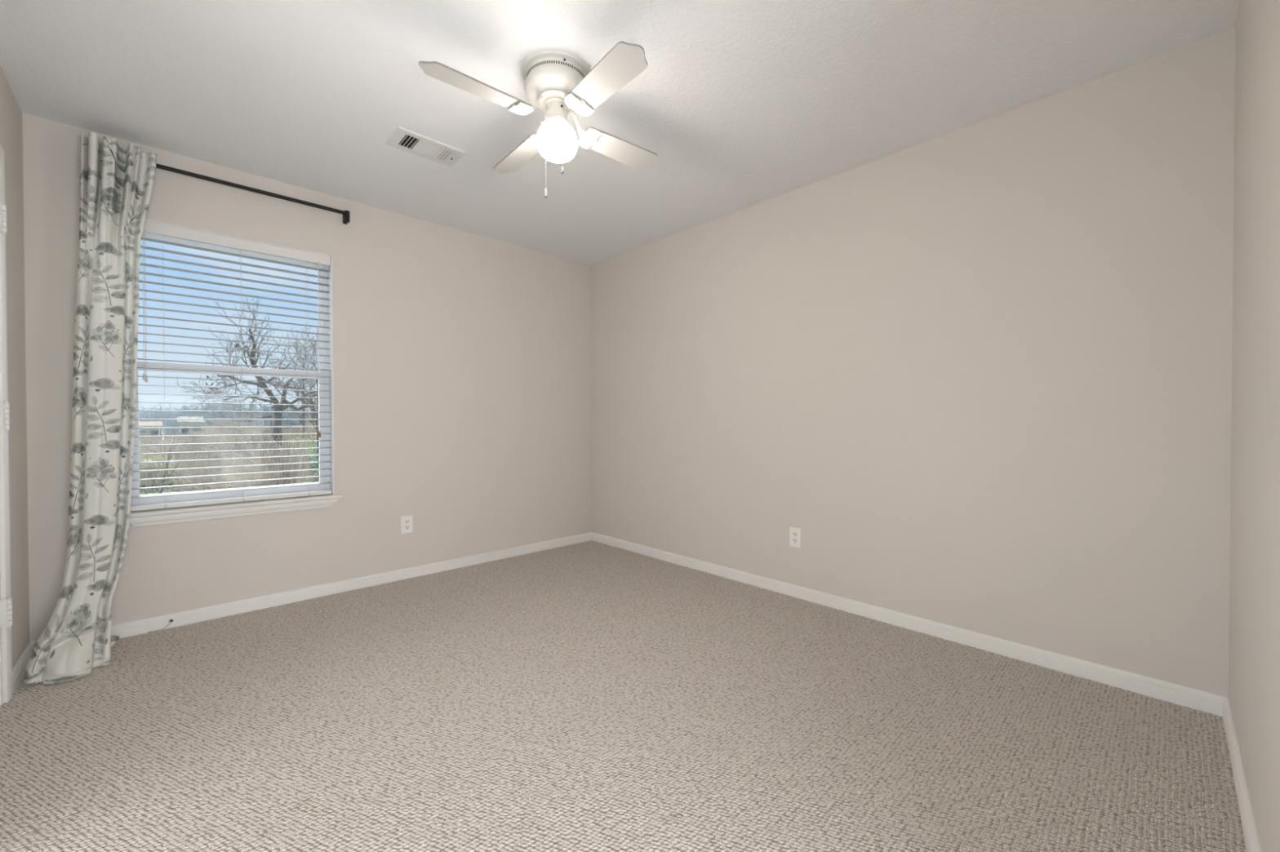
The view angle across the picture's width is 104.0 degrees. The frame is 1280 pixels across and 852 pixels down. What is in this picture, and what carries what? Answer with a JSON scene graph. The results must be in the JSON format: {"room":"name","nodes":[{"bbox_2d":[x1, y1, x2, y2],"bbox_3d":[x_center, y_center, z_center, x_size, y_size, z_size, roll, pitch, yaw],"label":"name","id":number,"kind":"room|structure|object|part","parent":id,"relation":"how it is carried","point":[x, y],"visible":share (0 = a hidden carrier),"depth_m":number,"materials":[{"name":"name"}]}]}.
{"room":"empty bedroom","nodes":[
{"label":"empty bedroom","id":0,"kind":"room"},
{"bbox_2d":[0,66,29,701],"bbox_3d":[-1.497,-0.167,0.818,0.130,2.440,3.808,-1,1,-43],"label":"wall","id":1,"kind":"structure","parent":0,"point":[11,113],"depth_m":2.10,"materials":[{"name":"beige paint"}]},
{"bbox_2d":[0,144,12,706],"bbox_3d":[-2.157,-0.003,1.568,0.198,2.099,0.890,-1,1,-43],"label":"door","id":2,"kind":"structure","parent":1,"relation":"in","point":[6,601],"depth_m":1.88,"materials":[{"name":"white paint"}]},
{"bbox_2d":[12,641,33,693],"bbox_3d":[-2.592,1.007,2.096,0.014,0.069,0.462,-1,1,-43],"label":"baseboard","id":3,"kind":"structure","parent":1,"relation":"attached to","point":[19,669],"depth_m":2.07,"materials":[{"name":"white paint"}]},
{"bbox_2d":[22,112,591,641],"bbox_3d":[-1.686,-0.193,3.349,3.332,2.440,0.130,-1,1,-43],"label":"wall","id":4,"kind":"structure","parent":0,"point":[462,360],"depth_m":3.23,"materials":[{"name":"beige paint"}]},
{"bbox_2d":[147,619,173,633],"bbox_3d":[-2.431,1.016,2.536,0.093,0.044,0.017,-1,1,-43],"label":"cable","id":5,"kind":"object","parent":4,"relation":"attached to","point":[170,620],"visible":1,"depth_m":2.54,"materials":[{"name":"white plastic"}]},
{"bbox_2d":[129,219,342,527],"bbox_3d":[-2.247,-0.271,2.794,0.983,1.540,0.164,-1,1,-43],"label":"window","id":6,"kind":"structure","parent":4,"relation":"in","point":[201,513],"depth_m":2.85,"materials":[{"name":"white plastic"}]},
{"bbox_3d":[-2.280,0.031,2.835,0.837,0.729,0.018,-1,1,-43],"label":"sash","id":7,"kind":"part","parent":6,"relation":"part of","materials":[{"name":"white plastic"}]},
{"bbox_3d":[-2.294,-0.651,2.841,0.837,0.700,0.017,-1,1,-43],"label":"sash","id":8,"kind":"part","parent":6,"relation":"part of","materials":[{"name":"white plastic"}]},
{"bbox_2d":[130,220,331,511],"bbox_3d":[-2.233,-0.306,2.780,0.887,1.456,0.073,-1,1,-43],"label":"window blind","id":9,"kind":"object","parent":6,"relation":"attached to","point":[153,228],"visible":0.87,"depth_m":2.75,"materials":[{"name":"white plastic"}]},
{"bbox_3d":[-2.482,-0.623,2.501,0.002,0.720,0.004,0,1,2],"label":"tilt cord","id":10,"kind":"part","parent":9,"relation":"part of","materials":[{"name":"white fabric"}]},
{"bbox_3d":[-2.477,-0.618,2.506,0.002,0.730,0.004,0,1,2],"label":"tilt cord","id":11,"kind":"part","parent":9,"relation":"part of","materials":[{"name":"white fabric"}]},
{"bbox_3d":[-2.457,-0.284,2.582,0.002,1.398,0.054,-1,1,-43],"label":"ladder cord","id":12,"kind":"part","parent":9,"relation":"part of","materials":[{"name":"white fabric"}]},
{"bbox_3d":[-2.237,0.411,2.794,0.887,0.022,0.050,-1,1,-43],"label":"rail","id":13,"kind":"part","parent":9,"relation":"part of","materials":[{"name":"white plastic"}]},
{"bbox_3d":[-2.228,-0.287,2.798,0.002,1.398,0.054,-1,1,-43],"label":"ladder cord","id":14,"kind":"part","parent":9,"relation":"part of","materials":[{"name":"white fabric"}]},
{"bbox_3d":[-2.001,-0.289,3.013,0.002,1.398,0.054,-1,1,-43],"label":"ladder cord","id":15,"kind":"part","parent":9,"relation":"part of","materials":[{"name":"white fabric"}]},
{"bbox_3d":[-1.940,-0.490,3.014,0.004,1.018,0.007,0,1,10],"label":"lift cord","id":16,"kind":"part","parent":9,"relation":"part of","materials":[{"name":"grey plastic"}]},
{"bbox_3d":[-1.936,-0.481,3.017,0.003,1.035,0.005,0,1,2],"label":"lift cord","id":17,"kind":"part","parent":9,"relation":"part of","materials":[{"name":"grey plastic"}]},
{"bbox_3d":[-2.232,0.438,2.787,0.983,0.022,0.124,-1,1,-43],"label":"sill","id":18,"kind":"part","parent":6,"relation":"part of","materials":[{"name":"white paint"}]},
{"bbox_2d":[155,163,350,224],"bbox_3d":[-2.198,-1.282,2.721,1.086,0.067,0.065,-1,1,-43],"label":"curtain rod","id":19,"kind":"object","parent":4,"relation":"attached to","point":[346,215],"visible":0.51,"depth_m":2.76,"materials":[{"name":"black metal"}]},
{"bbox_2d":[23,131,156,685],"bbox_3d":[-2.448,-0.143,2.232,0.267,2.365,0.516,0,1,-9],"label":"curtain","id":20,"kind":"object","parent":19,"relation":"hanging from","point":[116,184],"visible":1,"depth_m":2.28,"materials":[{"name":"fabric"}]},
{"bbox_2d":[30,532,591,645],"bbox_3d":[-1.587,0.993,3.353,3.202,0.069,0.014,-1,1,-43],"label":"baseboard","id":21,"kind":"structure","parent":4,"relation":"attached to","point":[126,629],"depth_m":3.02,"materials":[{"name":"white paint"}]},
{"bbox_2d":[400,515,413,533],"bbox_3d":[-1.570,0.663,3.370,0.077,0.117,0.008,-1,1,-43],"label":"wall outlet","id":22,"kind":"object","parent":4,"relation":"attached to","point":[406,522],"visible":1,"depth_m":3.37,"materials":[{"name":"white plastic"}]},
{"bbox_2d":[404,524,409,529],"bbox_3d":[-1.569,0.683,3.369,0.034,0.029,0.002,-1,1,-43],"label":"receptacle","id":23,"kind":"object","parent":22,"relation":"attached to","point":[406,526],"depth_m":3.37,"materials":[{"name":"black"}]},
{"bbox_2d":[404,519,409,524],"bbox_3d":[-1.569,0.644,3.369,0.034,0.029,0.002,-1,1,-43],"label":"receptacle","id":24,"kind":"object","parent":22,"relation":"attached to","point":[406,521],"depth_m":3.37,"materials":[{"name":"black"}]},
{"bbox_2d":[0,0,1239,265],"bbox_3d":[-0.333,-1.460,1.996,3.462,0.120,3.938,-1,1,-43],"label":"ceiling","id":25,"kind":"structure","parent":0,"point":[740,104],"depth_m":2.03,"materials":[{"name":"white paint"}]},
{"bbox_2d":[386,126,465,167],"bbox_3d":[-1.077,-1.398,2.523,0.324,0.014,0.190,-1,1,-43],"label":"ceiling vent","id":26,"kind":"object","parent":25,"relation":"in","point":[402,139],"visible":1,"depth_m":2.51,"materials":[{"name":"white metal"}]},
{"bbox_2d":[418,40,657,198],"bbox_3d":[-0.331,-1.139,1.999,0.772,0.524,0.772,0,1,5],"label":"ceiling fan","id":27,"kind":"object","parent":25,"relation":"hanging from","point":[560,84],"visible":1,"depth_m":1.91,"materials":[{"name":"white metal"}]},
{"bbox_3d":[-0.581,-1.208,1.790,0.400,0.032,0.118,-1,1,-40],"label":"blade","id":28,"kind":"part","parent":27,"relation":"part of","materials":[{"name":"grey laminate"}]},
{"bbox_3d":[-0.540,-1.213,2.248,0.118,0.032,0.400,-1,1,-40],"label":"blade","id":29,"kind":"part","parent":27,"relation":"part of","materials":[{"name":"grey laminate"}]},
{"bbox_3d":[-0.353,-1.083,1.940,0.002,0.355,0.048,0,1,21],"label":"pull chain","id":30,"kind":"part","parent":27,"relation":"part of","materials":[{"name":"white metal"}]},
{"bbox_3d":[-0.332,-1.395,1.996,0.274,0.012,0.274,-1,1,-43],"label":"ceiling plate","id":31,"kind":"part","parent":27,"relation":"part of","materials":[{"name":"white metal"}]},
{"bbox_3d":[-0.331,-1.137,1.999,0.161,0.133,0.161,-1,1,-43],"label":"globe","id":32,"kind":"part","parent":27,"relation":"part of","materials":[{"name":"white glass"}]},
{"bbox_3d":[-0.123,-1.208,1.749,0.118,0.032,0.400,-1,1,-40],"label":"blade","id":33,"kind":"part","parent":27,"relation":"part of","materials":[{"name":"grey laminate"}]},
{"bbox_3d":[-0.082,-1.213,2.207,0.400,0.032,0.118,-1,1,-40],"label":"blade","id":34,"kind":"part","parent":27,"relation":"part of","materials":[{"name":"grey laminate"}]},
{"bbox_2d":[0,540,1246,851],"bbox_3d":[-0.329,1.099,2.022,3.462,0.120,3.938,-1,1,-43],"label":"floor","id":35,"kind":"structure","parent":0,"point":[588,696],"depth_m":1.67,"materials":[{"name":"beige carpet"}]},
{"bbox_2d":[591,27,1235,697],"bbox_3d":[0.880,-0.194,3.153,0.130,2.440,3.938,-1,1,-43],"label":"wall","id":36,"kind":"structure","parent":0,"point":[982,371],"depth_m":2.32,"materials":[{"name":"beige paint"}]},
{"bbox_2d":[789,526,801,547],"bbox_3d":[0.934,0.669,3.006,0.008,0.117,0.077,-1,1,-43],"label":"wall outlet","id":37,"kind":"object","parent":36,"relation":"attached to","point":[795,534],"visible":1,"depth_m":3.00,"materials":[{"name":"white plastic"}]},
{"bbox_2d":[792,537,797,543],"bbox_3d":[0.932,0.689,3.005,0.002,0.029,0.034,-1,1,-43],"label":"receptacle","id":38,"kind":"object","parent":37,"relation":"attached to","point":[794,540],"depth_m":3.00,"materials":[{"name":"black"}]},
{"bbox_2d":[792,531,797,537],"bbox_3d":[0.932,0.650,3.005,0.002,0.029,0.034,-1,1,-43],"label":"receptacle","id":39,"kind":"object","parent":37,"relation":"attached to","point":[794,533],"depth_m":3.00,"materials":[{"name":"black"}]},
{"bbox_2d":[591,532,1226,716],"bbox_3d":[0.830,0.992,3.116,0.014,0.069,3.678,-1,1,-43],"label":"baseboard","id":40,"kind":"structure","parent":36,"relation":"attached to","point":[1200,700],"depth_m":2.34,"materials":[{"name":"white paint"}]},
{"bbox_2d":[1228,0,1279,851],"bbox_3d":[0.977,-0.168,0.625,3.202,2.440,0.130,-1,1,-43],"label":"wall","id":41,"kind":"structure","parent":0,"point":[1254,648],"depth_m":1.25,"materials":[{"name":"beige paint"}]},
{"bbox_2d":[1222,697,1261,851],"bbox_3d":[1.402,1.011,1.136,1.900,0.069,0.014,-1,1,-43],"label":"baseboard","id":42,"kind":"structure","parent":41,"relation":"attached to","point":[1251,837],"depth_m":1.38,"materials":[{"name":"white paint"}]},
{"label":"outside","id":43,"kind":"structure","parent":0,"visible":0},
{"bbox_2d":[139,432,181,495],"bbox_3d":[-85.169,3.407,108.767,300.000,0.300,252.000,-1,1,-43],"label":"grass field","id":44,"kind":"structure","parent":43,"point":[171,488],"depth_m":30.70,"materials":[{"name":"green plant"}]},
{"bbox_2d":[138,421,162,443],"bbox_3d":[-85.157,1.335,86.749,3.400,4.300,6.800,-1,1,-43],"label":"house","id":45,"kind":"structure","parent":44,"relation":"on","point":[144,424],"depth_m":85.06,"materials":[{"name":"grey"}]},
{"bbox_2d":[140,453,192,490],"bbox_3d":[-31.228,3.092,31.803,5.680,2.675,3.098,-1,1,-43],"label":"thicket","id":46,"kind":"object","parent":44,"relation":"on","point":[166,458],"visible":0.11,"depth_m":31.43,"materials":[{"name":"beige plant"}]},
{"bbox_2d":[139,416,201,494],"bbox_3d":[-14.209,1.819,14.778,1.416,4.633,2.210,0,1,34],"label":"bush","id":47,"kind":"object","parent":44,"relation":"on","point":[169,455],"visible":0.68,"depth_m":14.89,"materials":[{"name":"grey plant"}]},
{"bbox_2d":[177,416,204,439],"bbox_3d":[-74.571,0.959,82.990,3.200,5.100,6.800,-1,1,-43],"label":"house","id":48,"kind":"structure","parent":44,"relation":"on","point":[190,423],"depth_m":80.96,"materials":[{"name":"grey"}]},
{"bbox_2d":[192,400,235,439],"bbox_3d":[-24.227,1.134,28.752,1.669,5.726,1.808,0,1,-10],"label":"bare tree","id":49,"kind":"object","parent":44,"relation":"on","point":[233,401],"visible":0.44,"depth_m":28.85,"materials":[{"name":"grey plant"}]},
{"bbox_2d":[138,395,316,441],"bbox_3d":[-97.333,-2.577,143.419,194.347,11.075,70.615,-1,1,-43],"label":"woods","id":50,"kind":"object","parent":44,"relation":"on","point":[154,415],"visible":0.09,"depth_m":117.19,"materials":[{"name":"grey"}]},
{"bbox_2d":[138,410,319,493],"bbox_3d":[-24.472,1.292,41.653,58.930,5.178,60.924,-1,1,-43],"label":"brush","id":51,"kind":"object","parent":44,"relation":"on","point":[206,431],"visible":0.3,"depth_m":20.09,"materials":[{"name":"beige plant"}]},
{"bbox_2d":[175,297,319,462],"bbox_3d":[-13.303,-0.410,18.675,6.017,8.998,4.928,-1,1,-43],"label":"oak tree","id":52,"kind":"object","parent":44,"relation":"on","point":[261,384],"visible":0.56,"depth_m":18.28,"materials":[{"name":"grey plant"}]},
{"bbox_2d":[259,330,317,442],"bbox_3d":[-19.664,-0.891,28.976,3.431,9.759,4.081,0,1,3],"label":"bare tree","id":53,"kind":"object","parent":44,"relation":"on","point":[303,365],"visible":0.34,"depth_m":28.93,"materials":[{"name":"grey plant"}]},
{"bbox_2d":[271,326,319,457],"bbox_3d":[-15.237,-0.319,23.808,3.476,8.708,3.582,0,1,34],"label":"bare tree","id":54,"kind":"object","parent":44,"relation":"on","point":[317,422],"visible":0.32,"depth_m":23.24,"materials":[{"name":"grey plant"}]},
{"bbox_2d":[282,435,316,461],"bbox_3d":[-16.910,2.331,24.711,3.505,3.843,2.656,-1,1,-43],"label":"bush","id":55,"kind":"object","parent":44,"relation":"on","point":[309,442],"visible":0.03,"depth_m":24.58,"materials":[{"name":"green plant"}]},
{"bbox_2d":[299,453,319,482],"bbox_3d":[-14.176,2.687,21.765,3.720,3.210,2.700,-1,1,-43],"label":"evergreen shrub","id":56,"kind":"object","parent":44,"relation":"on","point":[316,466],"visible":0.03,"depth_m":21.18,"materials":[{"name":"green plant"}]}
]}

